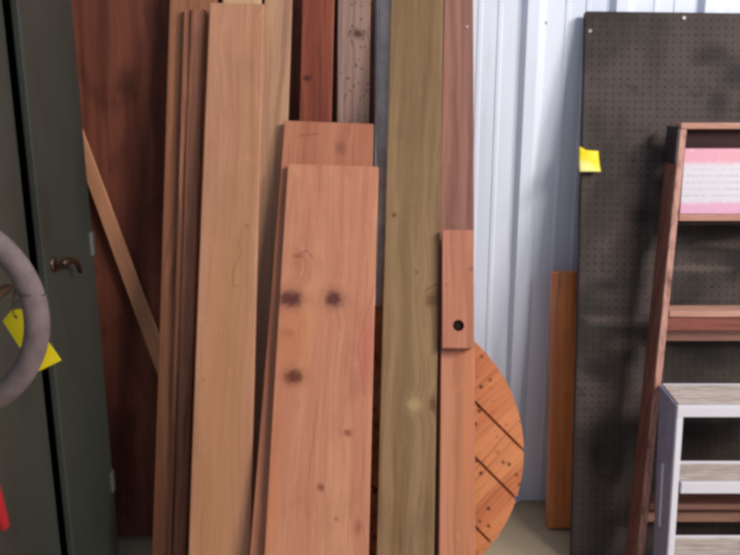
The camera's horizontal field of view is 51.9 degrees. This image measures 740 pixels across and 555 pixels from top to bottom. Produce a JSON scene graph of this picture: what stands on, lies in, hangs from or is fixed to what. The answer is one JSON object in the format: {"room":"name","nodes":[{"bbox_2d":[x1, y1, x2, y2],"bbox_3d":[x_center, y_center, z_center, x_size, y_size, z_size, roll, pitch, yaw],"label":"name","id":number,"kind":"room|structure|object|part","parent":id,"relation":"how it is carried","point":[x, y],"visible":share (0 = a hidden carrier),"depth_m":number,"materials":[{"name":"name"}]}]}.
{"room":"woodworking shop","nodes":[
{"label":"woodworking shop","id":0,"kind":"room"},
{"bbox_2d":[117,500,569,554],"bbox_3d":[0.000,1.614,0.388,6.400,0.120,6.000,0,14,0],"label":"floor","id":1,"kind":"structure","parent":0,"point":[525,531],"depth_m":2.82,"materials":[{"name":"concrete"}]},
{"bbox_2d":[0,231,49,530],"bbox_3d":[-0.787,0.569,1.416,0.511,1.433,0.196,6,15,24],"label":"steering wheel","id":2,"kind":"object","parent":1,"relation":"on","point":[23,276],"visible":1,"depth_m":1.24,"materials":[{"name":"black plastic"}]},
{"bbox_2d":[3,290,60,370],"bbox_3d":[-0.577,0.093,1.268,0.095,0.161,0.071,0,14,0],"label":"tag","id":3,"kind":"object","parent":2,"relation":"hanging from","point":[15,327],"visible":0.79,"depth_m":1.30,"materials":[{"name":"paper"}]},
{"bbox_2d":[0,0,118,554],"bbox_3d":[-1.091,0.155,1.966,0.588,1.980,0.910,0,14,0],"label":"tall cabinet","id":4,"kind":"object","parent":1,"relation":"on","point":[57,477],"visible":0.97,"depth_m":2.06,"materials":[{"name":"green metal"}]},
{"bbox_3d":[-0.842,0.060,1.688,0.045,0.075,0.155,0,13,0],"label":"handle","id":5,"kind":"part","parent":4,"relation":"part of","materials":[{"name":"gold metal"}]},
{"bbox_3d":[-0.872,0.180,1.747,0.020,1.885,0.457,0,13,0],"label":"door","id":6,"kind":"part","parent":4,"relation":"part of","materials":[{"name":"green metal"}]},
{"bbox_3d":[-0.820,-0.032,2.071,0.046,0.075,0.157,0,13,0],"label":"handle","id":7,"kind":"part","parent":4,"relation":"part of","materials":[{"name":"gold metal"}]},
{"bbox_2d":[82,127,158,374],"bbox_3d":[-0.790,0.107,2.636,0.670,1.753,0.032,5,14,20],"label":"wooden stick","id":8,"kind":"object","parent":1,"relation":"on","point":[148,327],"visible":0.3,"depth_m":2.61,"materials":[{"name":"brown wood"}]},
{"bbox_2d":[152,0,217,554],"bbox_3d":[-0.599,-0.045,2.471,0.156,2.126,0.596,1,14,6],"label":"wooden board","id":9,"kind":"object","parent":1,"relation":"on","point":[176,11],"visible":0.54,"depth_m":2.46,"materials":[{"name":"brown wood"}]},
{"bbox_2d":[168,9,206,554],"bbox_3d":[-0.593,0.097,2.440,0.071,1.868,0.519,2,14,6],"label":"wooden plank","id":10,"kind":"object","parent":1,"relation":"on","point":[195,20],"depth_m":2.43,"materials":[{"name":"brown wood"}]},
{"bbox_2d":[71,0,374,535],"bbox_3d":[-0.594,-0.137,2.662,1.222,2.217,0.237,0,14,0],"label":"plywood sheet","id":11,"kind":"object","parent":1,"relation":"on","point":[121,46],"visible":0.13,"depth_m":2.62,"materials":[{"name":"brown wood"}]},
{"bbox_2d":[189,3,264,554],"bbox_3d":[-0.444,0.109,2.355,0.188,1.882,0.628,1,14,2],"label":"wooden plank","id":12,"kind":"object","parent":1,"relation":"on","point":[223,419],"visible":0.99,"depth_m":2.35,"materials":[{"name":"brown wood"}]},
{"bbox_2d":[222,0,261,3],"bbox_3d":[-0.454,-0.085,2.551,0.128,2.167,0.417,4,14,15],"label":"wooden board","id":13,"kind":"object","parent":1,"relation":"on","point":[223,1],"visible":0.02,"depth_m":2.48,"materials":[{"name":"beige wood"}]},
{"bbox_2d":[251,0,292,533],"bbox_3d":[-0.331,0.045,2.474,0.092,1.950,0.597,1,14,6],"label":"wooden board","id":14,"kind":"object","parent":1,"relation":"on","point":[278,13],"visible":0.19,"depth_m":2.48,"materials":[{"name":"wood"}]},
{"bbox_2d":[250,121,373,554],"bbox_3d":[-0.178,0.301,2.337,0.339,1.517,0.669,1,14,4],"label":"plank","id":15,"kind":"object","parent":1,"relation":"on","point":[304,142],"visible":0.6,"depth_m":2.43,"materials":[{"name":"brown wood"}]},
{"bbox_2d":[299,0,334,121],"bbox_3d":[-0.194,-0.093,2.577,0.114,2.171,0.383,2,14,9],"label":"wooden board","id":16,"kind":"object","parent":1,"relation":"on","point":[317,35],"visible":0.21,"depth_m":2.51,"materials":[{"name":"brown wood"}]},
{"bbox_2d":[264,164,378,554],"bbox_3d":[-0.146,0.380,2.293,0.308,1.385,0.616,1,14,4],"label":"plank","id":17,"kind":"object","parent":1,"relation":"on","point":[318,501],"visible":1,"depth_m":2.30,"materials":[{"name":"brown wood"}]},
{"bbox_2d":[337,0,370,123],"bbox_3d":[-0.064,-0.093,2.577,0.110,2.171,0.374,1,14,6],"label":"wooden board","id":18,"kind":"object","parent":1,"relation":"on","point":[353,75],"visible":0.21,"depth_m":2.51,"materials":[{"name":"grey wood"}]},
{"bbox_2d":[375,0,389,306],"bbox_3d":[0.041,-0.114,2.642,0.045,2.183,0.273,1,14,2],"label":"channel","id":19,"kind":"object","parent":1,"relation":"on","point":[383,6],"visible":0.44,"depth_m":2.59,"materials":[{"name":"metal"}]},
{"bbox_2d":[376,0,442,554],"bbox_3d":[0.128,-0.001,2.390,0.176,2.080,0.750,1,14,4],"label":"plank","id":20,"kind":"object","parent":1,"relation":"on","point":[408,394],"visible":1,"depth_m":2.37,"materials":[{"name":"brown wood"}]},
{"bbox_2d":[369,305,523,554],"bbox_3d":[0.031,0.561,2.503,0.944,0.900,0.346,0,14,0],"label":"wooden disc","id":21,"kind":"object","parent":1,"relation":"on","point":[499,456],"visible":0.26,"depth_m":2.49,"materials":[{"name":"orange wood"}]},
{"bbox_2d":[434,0,473,554],"bbox_3d":[0.262,0.010,2.443,0.142,2.032,0.620,0,14,1],"label":"wooden board","id":22,"kind":"object","parent":1,"relation":"on","point":[457,124],"visible":0.36,"depth_m":2.45,"materials":[{"name":"wood"}]},
{"bbox_2d":[438,337,474,554],"bbox_3d":[0.265,0.635,2.341,0.114,0.865,0.327,0,14,2],"label":"wooden board","id":23,"kind":"object","parent":1,"relation":"on","point":[456,507],"visible":0.89,"depth_m":2.33,"materials":[{"name":"brown wood"}]},
{"bbox_2d":[441,230,473,347],"bbox_3d":[0.272,0.036,2.357,0.097,0.357,0.154,0,14,2],"label":"wooden block","id":24,"kind":"object","parent":23,"relation":"on","point":[457,300],"visible":1,"depth_m":2.34,"materials":[{"name":"brown wood"}]},
{"bbox_2d":[545,271,576,527],"bbox_3d":[0.735,0.462,2.823,0.150,0.978,0.132,0,14,0],"label":"board","id":25,"kind":"object","parent":1,"relation":"on","point":[563,283],"visible":0.52,"depth_m":2.80,"materials":[{"name":"brown wood"}]},
{"bbox_2d":[570,11,739,554],"bbox_3d":[1.333,0.044,2.646,1.253,1.880,0.420,0,14,0],"label":"pegboard","id":26,"kind":"object","parent":1,"relation":"on","point":[644,73],"visible":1,"depth_m":2.63,"materials":[{"name":"black wood"}]},
{"bbox_3d":[1.333,0.044,2.649,1.231,1.901,0.024,1,2,0],"label":"backing frame","id":27,"kind":"part","parent":26,"relation":"part of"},
{"bbox_2d":[579,146,600,171],"bbox_3d":[0.751,-0.406,2.601,0.072,0.084,0.043,0,14,0],"label":"note","id":28,"kind":"object","parent":26,"relation":"attached to","point":[588,159],"visible":1,"depth_m":2.61,"materials":[{"name":"paper"}]},
{"bbox_2d":[626,123,739,554],"bbox_3d":[1.202,0.260,2.525,0.692,1.508,0.466,0,14,0],"label":"step ladder","id":29,"kind":"object","parent":1,"relation":"on","point":[701,180],"visible":0.97,"depth_m":2.48,"materials":[{"name":"brown wood"}]},
{"bbox_3d":[0.945,0.269,2.559,0.032,1.442,0.412,6,15,23],"label":"leg","id":30,"kind":"part","parent":29,"relation":"part of","materials":[{"name":"brown wood"}]},
{"bbox_3d":[0.944,0.275,2.506,0.044,1.488,0.454,6,15,23],"label":"rail","id":31,"kind":"part","parent":29,"relation":"part of","materials":[{"name":"brown wood"}]},
{"bbox_3d":[1.202,-0.179,2.511,0.402,0.007,0.007,0,13,0],"label":"brace rod","id":32,"kind":"part","parent":29,"relation":"part of","materials":[{"name":"metal"}]},
{"bbox_3d":[1.202,-0.316,2.486,0.384,0.206,0.067,0,13,0],"label":"printed panel","id":33,"kind":"part","parent":29,"relation":"part of","materials":[{"name":"pink paper"}]},
{"bbox_2d":[653,384,739,554],"bbox_3d":[1.147,0.715,2.397,0.500,0.691,0.303,0,14,0],"label":"step stool","id":34,"kind":"object","parent":1,"relation":"on","point":[676,401],"visible":1,"depth_m":2.35,"materials":[{"name":"white paint"}]},
{"bbox_3d":[0.924,0.716,2.404,0.024,0.686,0.291,3,14,10],"label":"panel","id":35,"kind":"part","parent":34,"relation":"part of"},
{"bbox_3d":[0.921,0.750,2.317,0.021,0.660,0.138,3,14,13],"label":"rail","id":36,"kind":"part","parent":34,"relation":"part of","materials":[{"name":"white paint"}]},
{"bbox_2d":[375,0,739,502],"bbox_3d":[0.000,-0.662,2.759,6.400,3.200,0.146,0,14,0],"label":"wall","id":37,"kind":"structure","parent":0,"point":[527,71],"depth_m":2.77,"materials":[{"name":"white metal"}]}
]}

